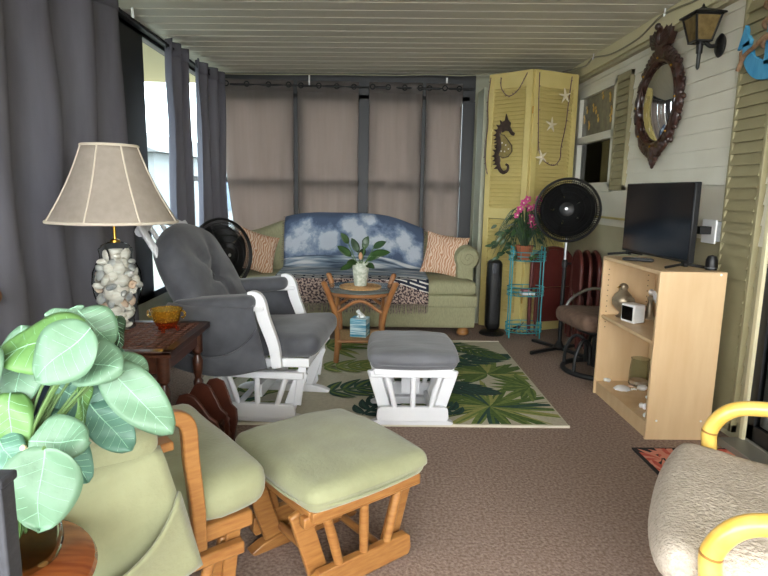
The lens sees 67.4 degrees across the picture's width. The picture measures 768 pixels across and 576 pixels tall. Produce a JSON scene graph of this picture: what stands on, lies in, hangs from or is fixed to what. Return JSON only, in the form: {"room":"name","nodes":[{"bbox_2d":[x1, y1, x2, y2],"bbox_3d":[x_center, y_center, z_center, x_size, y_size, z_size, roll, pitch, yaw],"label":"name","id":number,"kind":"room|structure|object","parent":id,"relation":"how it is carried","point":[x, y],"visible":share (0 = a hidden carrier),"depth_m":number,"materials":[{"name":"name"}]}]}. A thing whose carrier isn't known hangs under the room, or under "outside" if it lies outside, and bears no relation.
{"room":"sunroom","nodes":[
{"label":"sunroom","id":0,"kind":"room"},
{"bbox_2d":[138,292,172,320],"bbox_3d":[-1.724,0.624,2.176,0.100,0.400,7.350,1,9,-1],"label":"wall","id":1,"kind":"structure","parent":0,"point":[163,299],"depth_m":4.25,"materials":[{"name":"beige paint"}]},
{"bbox_2d":[118,16,167,304],"bbox_3d":[-1.725,-0.863,4.312,0.060,1.898,1.250,1,9,-1],"label":"window","id":2,"kind":"structure","parent":1,"relation":"in","point":[131,39],"depth_m":3.95,"materials":[{"name":"black"}]},
{"bbox_2d":[189,66,197,180],"bbox_3d":[-1.742,-1.020,5.259,0.060,1.898,0.670,1,9,-1],"label":"window","id":3,"kind":"structure","parent":1,"relation":"in","point":[191,70],"depth_m":5.19,"materials":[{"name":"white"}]},
{"bbox_2d":[118,7,194,68],"bbox_3d":[-1.667,-1.433,1.837,0.140,0.040,7.350,1,9,-1],"label":"trim","id":4,"kind":"structure","parent":0,"point":[120,15],"depth_m":3.93,"materials":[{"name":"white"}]},
{"bbox_2d":[142,42,194,82],"bbox_3d":[-2.096,-1.387,1.761,0.770,0.140,8.500,1,9,-1],"label":"roof eave","id":5,"kind":"object","parent":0,"point":[153,61],"depth_m":5.18,"materials":[{"name":"beige"}]},
{"bbox_2d":[118,0,680,73],"bbox_3d":[0.098,-1.478,1.908,3.771,0.117,7.842,1,9,-1],"label":"ceiling","id":6,"kind":"structure","parent":0,"point":[231,36],"depth_m":4.03,"materials":[{"name":"paint"}]},
{"bbox_2d":[119,7,195,65],"bbox_3d":[-1.534,-1.576,2.794,0.020,0.124,5.080,1,9,-1],"label":"curtain rod","id":7,"kind":"object","parent":6,"relation":"attached to","point":[131,17],"visible":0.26,"depth_m":3.66,"materials":[{"name":"black metal"}]},
{"bbox_2d":[0,0,138,345],"bbox_3d":[-1.520,-0.348,2.120,0.153,2.223,2.852,1,9,-1],"label":"window curtain","id":8,"kind":"object","parent":7,"relation":"hanging from","point":[62,86],"visible":0.62,"depth_m":2.59,"materials":[{"name":"grey fabric"}]},
{"bbox_2d":[165,38,195,225],"bbox_3d":[-1.578,-0.743,4.543,0.126,2.212,0.463,1,9,-1],"label":"window curtain","id":9,"kind":"object","parent":7,"relation":"hanging from","point":[181,171],"visible":0.66,"depth_m":4.37,"materials":[{"name":"grey fabric"}]},
{"bbox_2d":[195,58,228,236],"bbox_3d":[-1.540,-0.843,5.196,0.117,2.198,0.658,2,9,4],"label":"window curtain","id":10,"kind":"object","parent":7,"relation":"hanging from","point":[210,82],"visible":0.7,"depth_m":5.06,"materials":[{"name":"grey fabric"}]},
{"bbox_2d":[229,75,472,89],"bbox_3d":[-0.302,-1.947,5.437,2.300,0.110,0.020,1,9,-1],"label":"curtain rod","id":11,"kind":"object","parent":6,"relation":"attached to","point":[242,84],"visible":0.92,"depth_m":5.43,"materials":[{"name":"black metal"}]},
{"bbox_2d":[225,78,293,233],"bbox_3d":[-1.215,-0.901,5.591,0.681,2.155,0.039,1,9,-1],"label":"window curtain","id":12,"kind":"object","parent":11,"relation":"hanging from","point":[259,119],"visible":0.7,"depth_m":5.53,"materials":[{"name":"beige fabric"}]},
{"bbox_2d":[297,80,358,213],"bbox_3d":[-0.546,-0.889,5.605,0.580,2.151,0.036,1,9,-1],"label":"window curtain","id":13,"kind":"object","parent":11,"relation":"hanging from","point":[328,117],"visible":0.65,"depth_m":5.53,"materials":[{"name":"beige fabric"}]},
{"bbox_2d":[368,82,422,226],"bbox_3d":[0.098,-0.880,5.619,0.509,2.152,0.042,1,9,-1],"label":"window curtain","id":14,"kind":"object","parent":11,"relation":"hanging from","point":[395,114],"visible":0.67,"depth_m":5.55,"materials":[{"name":"beige fabric"}]},
{"bbox_2d":[422,83,462,237],"bbox_3d":[0.558,-0.874,5.627,0.348,2.152,0.043,1,9,-1],"label":"window curtain","id":15,"kind":"object","parent":11,"relation":"hanging from","point":[443,123],"visible":0.7,"depth_m":5.57,"materials":[{"name":"beige fabric"}]},
{"bbox_2d":[225,72,506,75],"bbox_3d":[-0.203,-1.978,5.322,2.653,0.054,0.066,1,9,1],"label":"cable","id":16,"kind":"object","parent":6,"relation":"attached to","point":[504,72],"visible":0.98,"depth_m":5.32,"materials":[{"name":"yellow plastic"}]},
{"bbox_2d":[562,0,697,71],"bbox_3d":[1.720,-1.678,3.632,0.068,0.099,3.252,1,9,-3],"label":"cable","id":17,"kind":"object","parent":6,"relation":"attached to","point":[690,2],"visible":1,"depth_m":3.86,"materials":[{"name":"yellow plastic"}]},
{"bbox_2d":[151,314,728,575],"bbox_3d":[0.156,0.894,2.279,4.200,0.100,8.200,1,9,-1],"label":"floor","id":18,"kind":"structure","parent":0,"point":[575,500],"depth_m":2.32,"materials":[{"name":"brown carpet"}]},
{"bbox_2d":[0,469,22,575],"bbox_3d":[-0.482,0.648,0.773,0.090,0.852,0.090,1,9,-1],"label":"post","id":19,"kind":"object","parent":18,"relation":"on","point":[10,555],"visible":1,"depth_m":0.71,"materials":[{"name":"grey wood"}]},
{"bbox_2d":[19,519,97,575],"bbox_3d":[-0.696,0.749,0.973,0.412,0.562,0.412,1,9,-1],"label":"round table","id":20,"kind":"object","parent":18,"relation":"on","point":[78,555],"visible":0.73,"depth_m":1.01,"materials":[{"name":"red wood"}]},
{"bbox_2d":[46,521,63,565],"bbox_3d":[-0.633,0.391,0.971,0.162,0.150,0.158,1,9,-1],"label":"glass vase","id":21,"kind":"object","parent":20,"relation":"on","point":[60,534],"visible":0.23,"depth_m":1.00,"materials":[{"name":"glass"}]},
{"bbox_2d":[0,305,175,538],"bbox_3d":[-0.526,0.231,0.973,0.288,0.381,0.276,8,12,37],"label":"potted plant","id":22,"kind":"object","parent":21,"relation":"on","point":[100,391],"visible":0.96,"depth_m":0.95,"materials":[{"name":"green plant"}]},
{"bbox_2d":[0,391,264,575],"bbox_3d":[-0.870,0.423,1.472,0.976,1.055,0.922,-6,12,-38],"label":"glider chair","id":23,"kind":"object","parent":18,"relation":"on","point":[138,507],"visible":0.44,"depth_m":1.29,"materials":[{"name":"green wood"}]},
{"bbox_2d":[33,385,49,415],"bbox_3d":[-0.898,0.326,1.609,0.157,0.300,0.363,-6,12,-36],"label":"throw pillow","id":24,"kind":"object","parent":23,"relation":"on","point":[46,387],"visible":0.04,"depth_m":1.57,"materials":[{"name":"blue fabric"}]},
{"bbox_2d":[157,404,264,522],"bbox_3d":[-0.732,0.526,1.601,0.620,0.164,0.636,-6,12,-38],"label":"seat cushion","id":25,"kind":"object","parent":23,"relation":"on","point":[233,480],"depth_m":1.51,"materials":[{"name":"green fabric"}]},
{"bbox_2d":[122,320,209,403],"bbox_3d":[-1.116,0.485,2.534,0.565,0.580,0.540,1,9,-1],"label":"side table","id":26,"kind":"object","parent":18,"relation":"on","point":[161,352],"visible":0.31,"depth_m":2.43,"materials":[{"name":"brown wood"}]},
{"bbox_2d":[43,142,178,329],"bbox_3d":[-1.184,-0.213,2.534,0.545,0.814,0.545,1,9,-1],"label":"table lamp","id":27,"kind":"object","parent":26,"relation":"on","point":[106,184],"visible":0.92,"depth_m":2.37,"materials":[{"name":"beige fabric"}]},
{"bbox_2d":[91,241,142,329],"bbox_3d":[-1.187,-0.007,2.568,0.210,0.397,0.210,1,9,-1],"label":"glass jar","id":28,"kind":"object","parent":27,"relation":"attached to","point":[115,276],"depth_m":2.52,"materials":[{"name":"clear glass"}]},
{"bbox_2d":[146,306,185,333],"bbox_3d":[-0.959,0.142,2.541,0.139,0.103,0.139,10,13,43],"label":"glass bowl","id":29,"kind":"object","parent":26,"relation":"on","point":[164,317],"visible":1,"depth_m":2.51,"materials":[{"name":"orange glass"}]},
{"bbox_2d":[175,378,237,440],"bbox_3d":[-0.817,0.599,2.609,0.266,0.354,0.243,4,10,17],"label":"magazine rack","id":30,"kind":"object","parent":18,"relation":"on","point":[212,399],"visible":0.47,"depth_m":2.58,"materials":[{"name":"brown wood"}]},
{"bbox_2d":[200,218,251,277],"bbox_3d":[-1.241,0.001,4.128,0.459,1.011,0.508,4,10,16],"label":"pedestal fan","id":31,"kind":"object","parent":18,"relation":"on","point":[236,252],"visible":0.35,"depth_m":4.06,"materials":[{"name":"black plastic"}]},
{"bbox_2d":[235,408,426,575],"bbox_3d":[-0.184,0.684,1.909,0.479,0.423,0.534,-7,12,-39],"label":"ottoman","id":32,"kind":"object","parent":18,"relation":"on","point":[324,466],"visible":0.92,"depth_m":1.77,"materials":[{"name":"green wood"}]},
{"bbox_2d":[235,408,426,512],"bbox_3d":[-0.181,0.539,1.885,0.475,0.129,0.530,-7,12,-39],"label":"cushion","id":33,"kind":"object","parent":32,"relation":"on","point":[337,460],"depth_m":1.75,"materials":[{"name":"green fabric"}]},
{"bbox_2d":[229,220,479,335],"bbox_3d":[-0.341,-0.151,5.228,2.331,0.985,0.855,1,9,-1],"label":"sofa","id":34,"kind":"object","parent":18,"relation":"on","point":[452,301],"visible":0.31,"depth_m":4.90,"materials":[{"name":"green fabric"}]},
{"bbox_2d":[239,226,279,272],"bbox_3d":[-1.128,-0.321,5.076,0.471,0.456,0.199,-3,10,-25],"label":"throw pillow","id":35,"kind":"object","parent":34,"relation":"on","point":[263,247],"visible":0.68,"depth_m":5.04,"materials":[{"name":"pink fabric"}]},
{"bbox_2d":[239,269,280,277],"bbox_3d":[-0.903,-0.075,5.182,1.112,0.149,0.760,1,9,-1],"label":"seat cushion","id":36,"kind":"object","parent":34,"relation":"on","point":[252,273],"depth_m":4.99,"materials":[{"name":"green fabric"}]},
{"bbox_2d":[275,212,428,313],"bbox_3d":[-0.276,-0.253,5.163,1.335,0.818,0.828,1,9,-1],"label":"throw","id":37,"kind":"object","parent":34,"relation":"on","point":[311,240],"visible":0.79,"depth_m":5.32,"materials":[{"name":"fabric"}]},
{"bbox_2d":[420,231,469,276],"bbox_3d":[0.540,-0.294,5.130,0.422,0.414,0.190,3,10,13],"label":"throw pillow","id":38,"kind":"object","parent":34,"relation":"on","point":[440,249],"visible":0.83,"depth_m":5.08,"materials":[{"name":"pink fabric"}]},
{"bbox_2d":[425,272,475,295],"bbox_3d":[0.219,-0.059,5.205,1.112,0.149,0.760,1,9,-1],"label":"seat cushion","id":39,"kind":"object","parent":34,"relation":"on","point":[439,284],"depth_m":4.85,"materials":[{"name":"green fabric"}]},
{"bbox_2d":[188,339,569,427],"bbox_3d":[-0.104,0.568,3.861,2.125,0.021,1.761,1,9,-1],"label":"rug","id":40,"kind":"object","parent":18,"relation":"on","point":[491,390],"visible":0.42,"depth_m":3.48,"materials":[{"name":"green fabric"}]},
{"bbox_2d":[135,219,336,421],"bbox_3d":[-0.784,0.129,3.182,0.976,1.055,0.922,2,9,5],"label":"glider chair","id":41,"kind":"object","parent":40,"relation":"on","point":[254,319],"visible":0.96,"depth_m":2.91,"materials":[{"name":"grey fabric"}]},
{"bbox_2d":[153,223,255,314],"bbox_3d":[-0.981,-0.033,3.174,0.421,0.638,0.670,2,9,5],"label":"cushion","id":42,"kind":"object","parent":41,"relation":"on","point":[190,262],"depth_m":2.97,"materials":[{"name":"grey fabric"}]},
{"bbox_2d":[254,312,336,356],"bbox_3d":[-0.609,0.253,3.188,0.620,0.164,0.636,2,9,5],"label":"seat cushion","id":43,"kind":"object","parent":41,"relation":"on","point":[299,334],"depth_m":2.93,"materials":[{"name":"grey fabric"}]},
{"bbox_2d":[321,272,398,362],"bbox_3d":[-0.173,0.213,4.188,0.550,0.592,0.550,1,9,-1],"label":"table","id":44,"kind":"object","parent":40,"relation":"on","point":[387,291],"visible":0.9,"depth_m":4.02,"materials":[{"name":"brown wood"}]},
{"bbox_2d":[340,329,378,339],"bbox_3d":[-0.175,0.345,4.210,0.320,0.012,0.320,1,9,-1],"label":"shelf","id":45,"kind":"object","parent":44,"relation":"attached to","point":[344,333],"depth_m":4.17,"materials":[{"name":"brown wood"}]},
{"bbox_2d":[350,309,369,337],"bbox_3d":[-0.173,0.249,4.164,0.118,0.191,0.118,3,10,13],"label":"tissue box","id":46,"kind":"object","parent":44,"relation":"on","point":[360,324],"visible":1,"depth_m":4.12,"materials":[{"name":"blue cardboard"}]},
{"bbox_2d":[339,283,380,290],"bbox_3d":[-0.169,-0.010,4.131,0.303,0.013,0.303,1,9,-1],"label":"placemat","id":47,"kind":"object","parent":44,"relation":"on","point":[347,286],"visible":0.85,"depth_m":4.06,"materials":[{"name":"beige wicker"}]},
{"bbox_2d":[337,233,389,285],"bbox_3d":[-0.143,-0.200,4.079,0.344,0.374,0.229,-4,11,-29],"label":"potted plant","id":48,"kind":"object","parent":47,"relation":"on","point":[360,268],"visible":1,"depth_m":4.08,"materials":[{"name":"green plant"}]},
{"bbox_2d":[367,330,458,424],"bbox_3d":[0.145,0.475,3.122,0.479,0.423,0.534,1,9,-1],"label":"ottoman","id":49,"kind":"object","parent":40,"relation":"on","point":[410,356],"visible":0.98,"depth_m":2.94,"materials":[{"name":"white paint"}]},
{"bbox_2d":[367,330,458,370],"bbox_3d":[0.147,0.331,3.099,0.475,0.129,0.530,1,9,-1],"label":"cushion","id":50,"kind":"object","parent":49,"relation":"on","point":[387,350],"depth_m":2.89,"materials":[{"name":"grey fabric"}]},
{"bbox_2d":[472,87,488,322],"bbox_3d":[0.886,-0.746,5.417,0.040,2.140,0.300,1,9,-1],"label":"door slab","id":51,"kind":"structure","parent":18,"relation":"on","point":[482,114],"depth_m":5.31,"materials":[{"name":"beige paint"}]},
{"bbox_2d":[479,259,504,336],"bbox_3d":[0.948,0.077,4.997,0.224,0.655,0.224,1,9,-1],"label":"tower fan","id":52,"kind":"object","parent":18,"relation":"on","point":[494,267],"visible":0.98,"depth_m":4.95,"materials":[{"name":"black plastic"}]},
{"bbox_2d":[489,276,499,323],"bbox_3d":[0.949,0.104,4.939,0.074,0.420,0.006,1,9,-1],"label":"grille","id":53,"kind":"object","parent":52,"relation":"attached to","point":[494,281],"depth_m":4.94,"materials":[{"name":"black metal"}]},
{"bbox_2d":[505,245,546,338],"bbox_3d":[1.201,0.035,4.893,0.318,0.781,0.218,0,9,-4],"label":"plant stand","id":54,"kind":"object","parent":18,"relation":"on","point":[511,292],"visible":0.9,"depth_m":4.86,"materials":[{"name":"teal metal"}]},
{"bbox_2d":[485,195,556,261],"bbox_3d":[1.169,-0.503,4.825,0.530,0.540,0.481,-5,11,-34],"label":"orchid plant","id":55,"kind":"object","parent":54,"relation":"on","point":[524,232],"visible":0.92,"depth_m":4.77,"materials":[{"name":"green plant"}]},
{"bbox_2d":[505,320,541,333],"bbox_3d":[1.195,0.332,4.942,0.318,0.077,0.218,1,9,-1],"label":"wire basket","id":56,"kind":"object","parent":54,"relation":"on","point":[506,322],"depth_m":4.88,"materials":[{"name":"teal metal"}]},
{"bbox_2d":[507,284,543,296],"bbox_3d":[1.201,0.021,4.891,0.318,0.077,0.218,1,9,-1],"label":"wire basket","id":57,"kind":"object","parent":54,"relation":"on","point":[511,292],"depth_m":4.83,"materials":[{"name":"teal metal"}]},
{"bbox_2d":[519,289,534,294],"bbox_3d":[1.211,0.032,4.867,0.110,0.045,0.070,-1,10,-11],"label":"packet","id":58,"kind":"object","parent":54,"relation":"on","point":[521,290],"visible":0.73,"depth_m":4.84,"materials":[{"name":"white paper"}]},
{"bbox_2d":[508,250,546,261],"bbox_3d":[1.206,-0.270,4.843,0.318,0.077,0.218,1,9,-1],"label":"wire basket","id":59,"kind":"object","parent":54,"relation":"on","point":[511,257],"depth_m":4.79,"materials":[{"name":"teal metal"}]},
{"bbox_2d":[526,246,571,335],"bbox_3d":[1.458,0.022,5.014,0.442,0.776,0.057,-2,10,-19],"label":"folding chair","id":60,"kind":"object","parent":18,"relation":"on","point":[550,300],"visible":0.7,"depth_m":4.99,"materials":[{"name":"red metal"}]},
{"bbox_2d":[530,177,601,356],"bbox_3d":[1.380,-0.168,4.437,0.476,1.338,0.435,4,10,16],"label":"pedestal fan","id":61,"kind":"object","parent":18,"relation":"on","point":[576,217],"visible":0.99,"depth_m":4.22,"materials":[{"name":"black plastic"}]},
{"bbox_2d":[536,179,599,239],"bbox_3d":[1.348,-0.573,4.229,0.426,0.456,0.195,1,9,-1],"label":"grille","id":62,"kind":"object","parent":61,"relation":"attached to","point":[576,217],"depth_m":4.21,"materials":[{"name":"black metal"}]},
{"bbox_2d":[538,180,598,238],"bbox_3d":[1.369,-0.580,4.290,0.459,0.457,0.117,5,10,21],"label":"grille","id":63,"kind":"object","parent":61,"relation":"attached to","point":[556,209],"depth_m":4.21,"materials":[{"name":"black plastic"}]},
{"bbox_2d":[566,249,583,348],"bbox_3d":[1.589,0.070,4.741,0.057,0.776,0.442,2,9,9],"label":"folding chair","id":64,"kind":"object","parent":18,"relation":"on","point":[577,266],"visible":0.56,"depth_m":4.67,"materials":[{"name":"red metal"}]},
{"bbox_2d":[556,287,600,380],"bbox_3d":[1.487,0.299,3.958,0.518,0.569,0.528,-1,10,-11],"label":"swivel chair","id":65,"kind":"object","parent":18,"relation":"on","point":[584,318],"visible":0.39,"depth_m":3.92,"materials":[{"name":"black metal"}]},
{"bbox_2d":[556,305,598,332],"bbox_3d":[1.473,0.213,3.941,0.480,0.140,0.460,-1,10,-11],"label":"seat cushion","id":66,"kind":"object","parent":65,"relation":"on","point":[584,318],"depth_m":3.83,"materials":[{"name":"brown fabric"}]},
{"bbox_2d":[582,250,592,348],"bbox_3d":[1.652,0.074,4.723,0.057,0.776,0.442,2,9,9],"label":"folding chair","id":67,"kind":"object","parent":18,"relation":"on","point":[588,262],"visible":0.39,"depth_m":4.56,"materials":[{"name":"red metal"}]},
{"bbox_2d":[583,250,601,337],"bbox_3d":[1.715,0.078,4.704,0.057,0.776,0.442,2,9,9],"label":"folding chair","id":68,"kind":"object","parent":18,"relation":"on","point":[597,263],"visible":0.44,"depth_m":4.55,"materials":[{"name":"red metal"}]},
{"bbox_2d":[593,256,727,439],"bbox_3d":[1.474,0.287,3.175,0.325,0.852,0.702,1,9,-1],"label":"bookcase","id":69,"kind":"object","parent":18,"relation":"on","point":[681,345],"visible":0.88,"depth_m":2.87,"materials":[{"name":"brown wood"}]},
{"bbox_2d":[613,385,630,391],"bbox_3d":[1.409,0.586,3.406,0.094,0.022,0.094,10,13,43],"label":"seashell","id":70,"kind":"object","parent":69,"relation":"on","point":[617,387],"visible":1,"depth_m":3.38,"materials":[{"name":"white ceramic"}]},
{"bbox_2d":[612,283,634,317],"bbox_3d":[1.420,0.072,3.398,0.152,0.204,0.128,-3,10,-21],"label":"bird figurine","id":71,"kind":"object","parent":69,"relation":"on","point":[622,296],"visible":0.63,"depth_m":3.36,"materials":[{"name":"silver metal"}]},
{"bbox_2d":[621,302,645,323],"bbox_3d":[1.416,0.141,3.277,0.087,0.105,0.100,-3,10,-21],"label":"digital clock","id":72,"kind":"object","parent":69,"relation":"on","point":[631,312],"visible":1,"depth_m":3.24,"materials":[{"name":"white plastic"}]},
{"bbox_2d":[622,257,653,261],"bbox_3d":[1.403,-0.158,3.182,0.160,0.019,0.045,7,11,30],"label":"remote control","id":73,"kind":"object","parent":69,"relation":"on","point":[623,258],"visible":1,"depth_m":3.16,"materials":[{"name":"black plastic"}]},
{"bbox_2d":[628,357,649,386],"bbox_3d":[1.543,0.504,3.477,0.120,0.165,0.120,1,9,-1],"label":"glass jar","id":74,"kind":"object","parent":69,"relation":"on","point":[635,381],"visible":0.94,"depth_m":3.47,"materials":[{"name":"clear glass"}]},
{"bbox_2d":[645,289,656,319],"bbox_3d":[1.561,0.093,3.368,0.074,0.177,0.082,7,11,32],"label":"angel figurine","id":75,"kind":"object","parent":69,"relation":"on","point":[649,314],"visible":0.9,"depth_m":3.35,"materials":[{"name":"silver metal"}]},
{"bbox_2d":[607,182,704,268],"bbox_3d":[1.494,-0.360,3.165,0.219,0.429,0.690,0,9,-4],"label":"television","id":76,"kind":"object","parent":69,"relation":"on","point":[661,219],"visible":0.97,"depth_m":3.07,"materials":[{"name":"black plastic"}]},
{"bbox_2d":[705,255,717,270],"bbox_3d":[1.620,-0.126,2.846,0.060,0.074,0.060,1,9,-1],"label":"speaker","id":77,"kind":"object","parent":69,"relation":"on","point":[711,263],"visible":1,"depth_m":2.83},
{"bbox_2d":[632,447,734,474],"bbox_3d":[1.472,0.846,2.371,0.535,0.011,0.850,1,9,-1],"label":"door mat","id":78,"kind":"object","parent":18,"relation":"on","point":[654,458],"visible":0.06,"depth_m":2.71,"materials":[{"name":"red fabric"}]},
{"bbox_2d":[648,401,767,575],"bbox_3d":[1.118,0.521,1.389,0.847,0.964,0.788,6,11,28],"label":"armchair","id":79,"kind":"object","parent":18,"relation":"on","point":[708,516],"visible":1,"depth_m":1.41,"materials":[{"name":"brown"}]},
{"bbox_2d":[469,75,550,299],"bbox_3d":[1.317,-0.926,5.760,0.950,2.400,0.100,1,9,-1],"label":"wall","id":80,"kind":"structure","parent":0,"point":[482,81],"depth_m":5.62,"materials":[{"name":"beige paint"}]},
{"bbox_2d":[225,73,475,100],"bbox_3d":[-0.414,-1.954,5.534,2.580,0.270,0.120,1,9,-1],"label":"trim","id":81,"kind":"structure","parent":80,"relation":"attached to","point":[467,81],"depth_m":5.48,"materials":[{"name":"black"}]},
{"bbox_2d":[563,0,767,436],"bbox_3d":[1.866,-0.291,2.089,0.133,2.360,7.350,1,9,-1],"label":"wall","id":82,"kind":"structure","parent":0,"point":[698,151],"depth_m":3.27,"materials":[{"name":"beige paint"}]},
{"bbox_2d":[478,69,578,331],"bbox_3d":[1.260,-0.722,5.018,0.756,2.215,0.285,2,9,6],"label":"folding screen","id":83,"kind":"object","parent":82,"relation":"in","point":[503,193],"depth_m":4.96,"materials":[{"name":"yellow paint"}]},
{"bbox_2d":[483,78,490,173],"bbox_3d":[0.906,-1.415,5.051,0.054,0.822,0.010,9,13,42],"label":"garland","id":84,"kind":"object","parent":83,"relation":"hanging from","point":[490,78],"visible":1,"depth_m":5.05,"materials":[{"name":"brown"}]},
{"bbox_2d":[492,114,514,173],"bbox_3d":[1.026,-1.239,4.969,0.216,0.507,0.020,9,13,42],"label":"ornament","id":85,"kind":"object","parent":83,"relation":"attached to","point":[503,147],"visible":1,"depth_m":4.97,"materials":[{"name":"brown metal"}]},
{"bbox_2d":[535,150,545,164],"bbox_3d":[1.324,-1.100,4.849,0.119,0.123,0.021,-4,10,-26],"label":"starfish","id":86,"kind":"object","parent":83,"relation":"attached to","point":[541,157],"visible":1,"depth_m":4.84,"materials":[{"name":"beige"}]},
{"bbox_2d":[546,117,556,131],"bbox_3d":[1.411,-1.375,4.844,0.123,0.121,0.021,-4,10,-26],"label":"starfish","id":87,"kind":"object","parent":83,"relation":"attached to","point":[551,124],"visible":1,"depth_m":4.83,"materials":[{"name":"beige"}]},
{"bbox_2d":[537,72,572,165],"bbox_3d":[1.428,-1.411,4.856,0.365,0.746,0.010,-4,10,-26],"label":"garland","id":88,"kind":"object","parent":83,"relation":"hanging from","point":[539,72],"visible":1,"depth_m":4.88,"materials":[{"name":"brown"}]},
{"bbox_2d":[560,88,569,101],"bbox_3d":[1.528,-1.623,4.859,0.122,0.122,0.021,-4,10,-26],"label":"starfish","id":89,"kind":"object","parent":83,"relation":"attached to","point":[565,94],"visible":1,"depth_m":4.85,"materials":[{"name":"beige"}]},
{"bbox_2d":[573,75,617,191],"bbox_3d":[1.856,-1.241,4.806,0.230,1.050,1.020,1,9,-1],"label":"window","id":90,"kind":"structure","parent":82,"relation":"in","point":[596,108],"depth_m":4.81,"materials":[{"name":"beige"}]},
{"bbox_2d":[608,69,634,190],"bbox_3d":[1.758,-1.154,4.271,0.037,0.850,0.240,1,9,-1],"label":"louvered shutter","id":91,"kind":"object","parent":90,"relation":"attached to","point":[622,118],"visible":1,"depth_m":4.24,"materials":[{"name":"green paint"}]},
{"bbox_2d":[596,216,624,220],"bbox_3d":[1.750,-0.557,4.552,0.012,0.016,1.700,1,9,-1],"label":"trim","id":92,"kind":"structure","parent":82,"relation":"attached to","point":[605,217],"depth_m":4.39,"materials":[{"name":"yellow paint"}]},
{"bbox_2d":[566,0,720,78],"bbox_3d":[1.802,-1.386,1.932,0.070,0.120,7.600,1,9,-1],"label":"trim","id":93,"kind":"structure","parent":82,"relation":"attached to","point":[673,17],"depth_m":3.93,"materials":[{"name":"beige paint"}]},
{"bbox_2d":[579,0,738,83],"bbox_3d":[1.808,-1.314,1.944,0.050,0.028,7.600,1,9,-1],"label":"trim","id":94,"kind":"structure","parent":82,"relation":"attached to","point":[722,4],"depth_m":4.06,"materials":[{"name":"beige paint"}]},
{"bbox_2d":[633,23,685,168],"bbox_3d":[1.740,-1.221,3.682,0.082,0.902,0.652,1,9,0],"label":"wall mirror","id":95,"kind":"object","parent":82,"relation":"attached to","point":[659,102],"visible":1,"depth_m":3.61,"materials":[{"name":"brown wood"}]},
{"bbox_2d":[641,61,673,142],"bbox_3d":[1.733,-1.185,3.687,0.057,0.515,0.486,1,9,-1],"label":"mirror glass","id":96,"kind":"object","parent":95,"relation":"attached to","point":[657,84],"depth_m":3.63,"materials":[{"name":"white"}]},
{"bbox_2d":[679,4,727,69],"bbox_3d":[1.695,-1.332,3.054,0.201,0.334,0.167,1,9,-1],"label":"wall lantern","id":97,"kind":"object","parent":82,"relation":"attached to","point":[701,25],"visible":1,"depth_m":3.02,"materials":[{"name":"black metal"}]},
{"bbox_2d":[697,219,721,243],"bbox_3d":[1.711,-0.306,3.112,0.140,0.132,0.234,1,9,-1],"label":"outlet box","id":98,"kind":"object","parent":82,"relation":"attached to","point":[710,230],"visible":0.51,"depth_m":3.03,"materials":[{"name":"grey metal"}]},
{"bbox_2d":[711,0,767,431],"bbox_3d":[1.775,-0.359,2.864,0.037,2.160,0.275,1,9,-1],"label":"louvered shutter","id":99,"kind":"object","parent":82,"relation":"attached to","point":[747,169],"visible":0.69,"depth_m":2.84,"materials":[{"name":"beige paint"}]},
{"bbox_2d":[718,205,767,464],"bbox_3d":[1.801,-0.113,1.742,0.229,2.120,1.910,1,9,-1],"label":"door","id":100,"kind":"structure","parent":82,"relation":"in","point":[751,444],"depth_m":2.72,"materials":[{"name":"beige paint"}]},
{"bbox_2d":[735,0,767,79],"bbox_3d":[1.774,-1.272,2.609,0.082,0.623,0.488,1,9,-1],"label":"ornament","id":101,"kind":"object","parent":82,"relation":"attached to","point":[756,67],"visible":1,"depth_m":2.74,"materials":[{"name":"blue paint"}]},
{"bbox_3d":[-0.450,0.034,5.887,2.580,0.400,0.100,1,9,-1],"label":"wall","id":102,"kind":"structure","parent":0,"visible":0},
{"bbox_2d":[226,93,297,213],"bbox_3d":[-1.251,-1.014,5.639,0.818,1.720,0.050,1,9,-1],"label":"window","id":103,"kind":"structure","parent":102,"relation":"in","point":[294,98],"depth_m":5.58,"materials":[{"name":"black"}]},
{"bbox_2d":[297,95,364,212],"bbox_3d":[-0.521,-1.003,5.654,0.642,1.720,0.050,1,9,-1],"label":"window","id":104,"kind":"structure","parent":102,"relation":"in","point":[363,97],"depth_m":5.56,"materials":[{"name":"black"}]},
{"bbox_2d":[359,99,368,212],"bbox_3d":[-0.204,-0.789,5.683,0.085,2.060,0.050,1,9,-1],"label":"trim","id":105,"kind":"structure","parent":102,"relation":"attached to","point":[364,103],"depth_m":5.58,"materials":[{"name":"black"}]},
{"bbox_2d":[365,95,423,226],"bbox_3d":[0.082,-0.994,5.666,0.564,1.720,0.050,1,9,-1],"label":"window","id":106,"kind":"structure","parent":102,"relation":"in","point":[365,95],"depth_m":5.59,"materials":[{"name":"black metal"}]},
{"bbox_2d":[420,96,469,227],"bbox_3d":[0.587,-0.987,5.676,0.446,1.720,0.050,1,9,-1],"label":"window","id":107,"kind":"structure","parent":102,"relation":"in","point":[466,99],"depth_m":5.60,"materials":[{"name":"black metal"}]},
{"bbox_2d":[457,101,474,244],"bbox_3d":[0.796,-0.774,5.703,0.120,2.060,0.050,1,9,-1],"label":"trim","id":108,"kind":"structure","parent":102,"relation":"attached to","point":[468,107],"depth_m":5.61,"materials":[{"name":"black"}]},
{"label":"outside","id":109,"kind":"structure","parent":0,"visible":0},
{"bbox_2d":[152,227,233,286],"bbox_3d":[-10.236,-0.574,11.887,44.000,0.100,60.000,1,9,-1],"label":"ground","id":110,"kind":"structure","parent":109,"point":[157,279],"depth_m":10.11,"materials":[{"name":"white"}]},
{"bbox_2d":[147,133,232,236],"bbox_3d":[-8.997,-4.172,22.465,5.800,3.600,9.800,2,9,7],"label":"neighbouring house","id":111,"kind":"structure","parent":110,"relation":"on","point":[157,145],"depth_m":18.48,"materials":[{"name":"grey paint"}]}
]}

